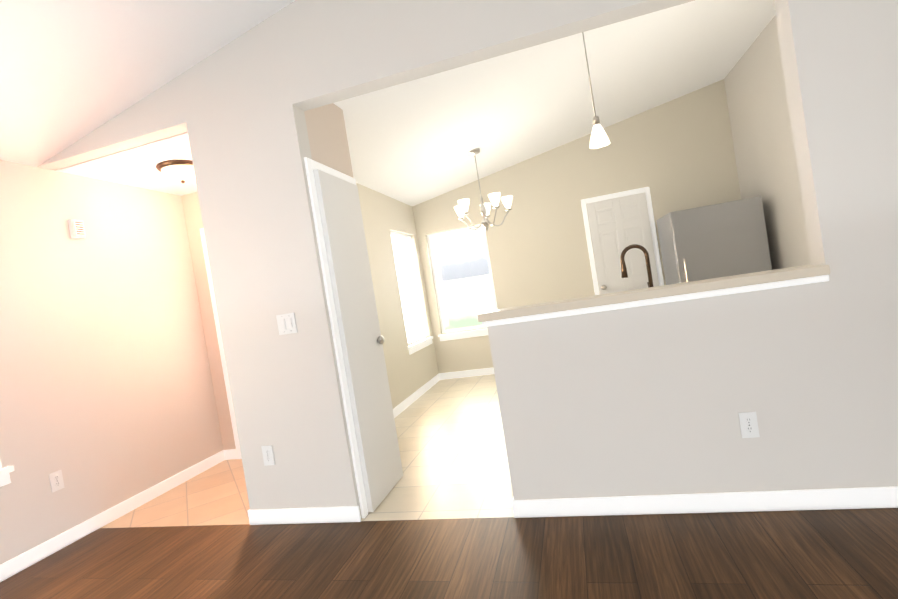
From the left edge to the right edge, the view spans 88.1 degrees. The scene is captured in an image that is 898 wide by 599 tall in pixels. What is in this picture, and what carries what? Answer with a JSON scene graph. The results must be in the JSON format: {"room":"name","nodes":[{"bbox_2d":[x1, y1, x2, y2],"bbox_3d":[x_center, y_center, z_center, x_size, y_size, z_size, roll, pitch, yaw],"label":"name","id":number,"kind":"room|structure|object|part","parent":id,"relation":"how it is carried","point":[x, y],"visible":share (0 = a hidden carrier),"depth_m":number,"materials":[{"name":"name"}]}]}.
{"room":"living room","nodes":[
{"label":"living room","id":0,"kind":"room"},
{"bbox_2d":[0,160,222,564],"bbox_3d":[-3.588,0.012,-0.442,0.150,3.500,9.900,-9,1,15],"label":"wall","id":1,"kind":"structure","parent":0,"point":[107,399],"depth_m":3.23,"materials":[{"name":"paint"}]},
{"bbox_2d":[0,466,13,486],"bbox_3d":[-2.844,0.347,2.059,0.165,1.513,1.280,-9,1,15],"label":"window","id":2,"kind":"structure","parent":1,"relation":"in","point":[5,475],"depth_m":2.64,"materials":[{"name":"white"}]},
{"bbox_2d":[49,470,64,492],"bbox_3d":[-2.448,1.133,2.897,0.008,0.116,0.070,-9,1,15],"label":"electrical outlet","id":3,"kind":"object","parent":1,"relation":"attached to","point":[56,481],"visible":1,"depth_m":2.89,"materials":[{"name":"white plastic"}]},
{"bbox_2d":[68,219,85,238],"bbox_3d":[-2.588,-0.491,3.235,0.041,0.130,0.085,-9,1,15],"label":"door chime","id":4,"kind":"object","parent":1,"relation":"attached to","point":[77,229],"visible":1,"depth_m":3.21,"materials":[{"name":"white plastic"}]},
{"bbox_2d":[0,450,227,581],"bbox_3d":[-3.241,1.684,-0.420,0.016,0.090,9.630,-9,1,15],"label":"baseboard","id":5,"kind":"structure","parent":1,"relation":"attached to","point":[36,554],"depth_m":3.10,"materials":[{"name":"white wood"}]},
{"bbox_2d":[0,0,294,166],"bbox_3d":[-1.319,-1.567,-1.756,5.915,1.239,8.760,-9,1,15],"label":"ceiling","id":6,"kind":"structure","parent":0,"point":[72,72],"depth_m":2.45,"materials":[{"name":"white paint"}]},
{"bbox_2d":[181,192,235,449],"bbox_3d":[-1.724,-0.358,4.115,1.210,3.500,0.120,-9,1,15],"label":"wall","id":7,"kind":"structure","parent":0,"point":[192,213],"depth_m":4.20,"materials":[{"name":"paint"}]},
{"bbox_2d":[200,228,241,458],"bbox_3d":[-1.560,0.326,4.103,1.030,2.101,0.138,-9,1,15],"label":"door frame","id":8,"kind":"structure","parent":7,"relation":"attached to","point":[220,343],"depth_m":4.16,"materials":[{"name":"white wood"}]},
{"bbox_2d":[101,374,513,527],"bbox_3d":[0.613,1.103,4.385,5.515,0.120,4.000,-9,1,15],"label":"floor","id":9,"kind":"structure","parent":0,"point":[452,448],"depth_m":3.32,"materials":[{"name":"beige tile"}]},
{"bbox_2d":[656,196,771,284],"bbox_3d":[2.935,-0.181,5.106,0.855,1.648,0.809,-9,1,15],"label":"refrigerator","id":10,"kind":"object","parent":9,"relation":"on","point":[725,239],"visible":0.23,"depth_m":4.76,"materials":[{"name":"silver metal"}]},
{"bbox_3d":[1.579,0.462,2.482,2.495,0.909,0.629,-9,1,15],"label":"countertop","id":11,"kind":"structure","parent":9,"relation":"on","visible":0},
{"bbox_2d":[620,244,653,287],"bbox_3d":[1.092,-0.123,2.682,0.181,0.391,0.121,-9,1,15],"label":"faucet","id":12,"kind":"object","parent":11,"relation":"on","point":[624,274],"visible":0.56,"depth_m":2.64,"materials":[{"name":"brown metal"}]},
{"bbox_2d":[304,103,352,177],"bbox_3d":[-0.937,-0.469,3.358,0.710,3.500,1.180,-9,1,15],"label":"wall","id":13,"kind":"structure","parent":0,"point":[327,136],"depth_m":2.95,"materials":[{"name":"paint"}]},
{"bbox_2d":[304,157,367,517],"bbox_3d":[-0.570,0.206,2.920,0.018,2.068,0.626,-9,1,15],"label":"door frame","id":14,"kind":"structure","parent":13,"relation":"attached to","point":[311,165],"depth_m":2.63,"materials":[{"name":"white wood"}]},
{"bbox_2d":[313,169,402,511],"bbox_3d":[-0.527,0.228,2.911,0.074,2.000,0.510,-9,1,15],"label":"closet door","id":15,"kind":"structure","parent":13,"relation":"in","point":[362,339],"depth_m":2.84,"materials":[{"name":"white wood"}]},
{"bbox_2d":[356,183,438,408],"bbox_3d":[-0.776,-0.526,5.242,0.120,3.500,2.550,-9,1,15],"label":"wall","id":16,"kind":"structure","parent":0,"point":[383,216],"depth_m":5.26,"materials":[{"name":"paint"}]},
{"bbox_2d":[390,231,432,354],"bbox_3d":[-0.511,-0.105,5.927,0.155,1.493,0.950,-9,1,15],"label":"kitchen window","id":17,"kind":"structure","parent":16,"relation":"in","point":[408,288],"depth_m":5.96,"materials":[{"name":"white"}]},
{"bbox_2d":[393,373,440,417],"bbox_3d":[-0.527,1.166,4.945,0.014,0.090,3.190,-9,1,15],"label":"baseboard","id":18,"kind":"structure","parent":16,"relation":"attached to","point":[408,401],"depth_m":5.43,"materials":[{"name":"white wood"}]},
{"bbox_2d":[56,0,774,206],"bbox_3d":[0.262,-2.001,4.354,5.565,1.277,3.890,-9,1,15],"label":"ceiling","id":19,"kind":"structure","parent":0,"point":[413,143],"depth_m":4.02,"materials":[{"name":"white paint"}]},
{"bbox_2d":[156,160,194,182],"bbox_3d":[-1.990,-0.928,3.458,0.316,0.128,0.316,-9,1,15],"label":"ceiling light","id":20,"kind":"object","parent":19,"relation":"attached to","point":[182,171],"visible":0.9,"depth_m":3.36,"materials":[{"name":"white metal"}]},
{"bbox_2d":[454,148,512,230],"bbox_3d":[0.340,-1.173,5.021,0.655,0.879,0.634,-9,1,15],"label":"chandelier","id":21,"kind":"object","parent":19,"relation":"hanging from","point":[461,209],"visible":1,"depth_m":4.97,"materials":[{"name":"white glass"}]},
{"bbox_2d":[582,32,609,148],"bbox_3d":[0.837,-1.384,2.788,0.122,0.921,0.122,-9,1,15],"label":"pendant light","id":22,"kind":"object","parent":19,"relation":"hanging from","point":[599,138],"visible":0.9,"depth_m":2.78,"materials":[{"name":"white glass"}]},
{"bbox_3d":[0.899,-0.990,2.795,0.122,0.124,0.122,-9,1,15],"label":"lamp shade","id":23,"kind":"part","parent":22,"relation":"part of","materials":[{"name":"white glass"}]},
{"bbox_2d":[0,508,897,598],"bbox_3d":[-0.200,1.338,-1.933,7.100,0.120,8.650,-9,1,15],"label":"floor","id":24,"kind":"structure","parent":0,"point":[829,554],"depth_m":2.06,"materials":[{"name":"brown wood"}]},
{"bbox_2d":[38,0,897,518],"bbox_3d":[-0.054,-0.592,2.453,5.315,3.500,0.120,-9,1,15],"label":"wall","id":25,"kind":"structure","parent":0,"point":[650,400],"depth_m":2.26,"materials":[{"name":"paint"}]},
{"bbox_2d":[261,445,274,465],"bbox_3d":[-1.065,0.919,2.732,0.070,0.116,0.008,-9,1,15],"label":"outlet","id":26,"kind":"object","parent":25,"relation":"attached to","point":[268,455],"visible":1,"depth_m":2.73,"materials":[{"name":"white plastic"}]},
{"bbox_2d":[276,313,297,334],"bbox_3d":[-0.928,0.139,2.651,0.116,0.116,0.010,-9,1,15],"label":"double light switch","id":27,"kind":"object","parent":25,"relation":"attached to","point":[286,323],"visible":1,"depth_m":2.65,"materials":[{"name":"white plastic"}]},
{"bbox_2d":[248,506,360,524],"bbox_3d":[-0.834,1.253,2.693,0.702,0.090,0.016,-9,1,15],"label":"baseboard","id":28,"kind":"structure","parent":25,"relation":"attached to","point":[340,514],"depth_m":2.68,"materials":[{"name":"white wood"}]},
{"bbox_2d":[477,265,829,326],"bbox_3d":[0.905,-0.007,2.253,1.530,0.071,0.215,-9,1,15],"label":"counter ledge","id":29,"kind":"object","parent":25,"relation":"on","point":[770,279],"visible":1,"depth_m":2.14,"materials":[{"name":"stone"}]},
{"bbox_2d":[512,486,897,517],"bbox_3d":[1.532,0.892,2.064,2.517,0.090,0.016,-9,1,15],"label":"baseboard","id":30,"kind":"structure","parent":25,"relation":"attached to","point":[838,498],"depth_m":2.14,"materials":[{"name":"white wood"}]},
{"bbox_2d":[738,411,759,437],"bbox_3d":[1.352,0.566,2.091,0.070,0.116,0.008,-9,1,15],"label":"outlet","id":31,"kind":"object","parent":25,"relation":"attached to","point":[748,424],"visible":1,"depth_m":2.09,"materials":[{"name":"white plastic"}]},
{"bbox_2d":[412,79,740,372],"bbox_3d":[1.455,-0.991,6.023,4.125,3.700,0.120,-9,1,15],"label":"wall","id":32,"kind":"structure","parent":0,"point":[676,154],"depth_m":5.94,"materials":[{"name":"paint"}]},
{"bbox_2d":[427,225,497,340],"bbox_3d":[0.198,-0.224,6.372,0.910,1.493,0.155,-9,1,15],"label":"kitchen window","id":33,"kind":"structure","parent":32,"relation":"in","point":[463,277],"depth_m":6.41,"materials":[{"name":"white"}]},
{"bbox_2d":[440,368,493,379],"bbox_3d":[0.946,0.914,6.195,2.210,0.090,0.012,-9,1,15],"label":"baseboard","id":34,"kind":"structure","parent":32,"relation":"attached to","point":[486,371],"depth_m":6.37,"materials":[{"name":"white wood"}]},
{"bbox_2d":[581,187,663,294],"bbox_3d":[2.220,-0.291,5.795,0.816,2.088,0.018,-9,1,15],"label":"door frame","id":35,"kind":"structure","parent":32,"relation":"attached to","point":[646,190],"depth_m":5.76,"materials":[{"name":"white wood"}]},
{"bbox_2d":[586,192,658,293],"bbox_3d":[2.211,-0.260,5.743,0.700,2.020,0.109,-9,1,15],"label":"pantry door","id":36,"kind":"structure","parent":32,"relation":"in","point":[618,225],"depth_m":5.75,"materials":[{"name":"white wood"}]},
{"bbox_2d":[724,15,810,269],"bbox_3d":[1.935,-0.954,-0.534,0.110,3.700,12.570,-9,1,15],"label":"wall","id":37,"kind":"structure","parent":0,"point":[760,123],"depth_m":4.56,"materials":[{"name":"paint"}]}
]}

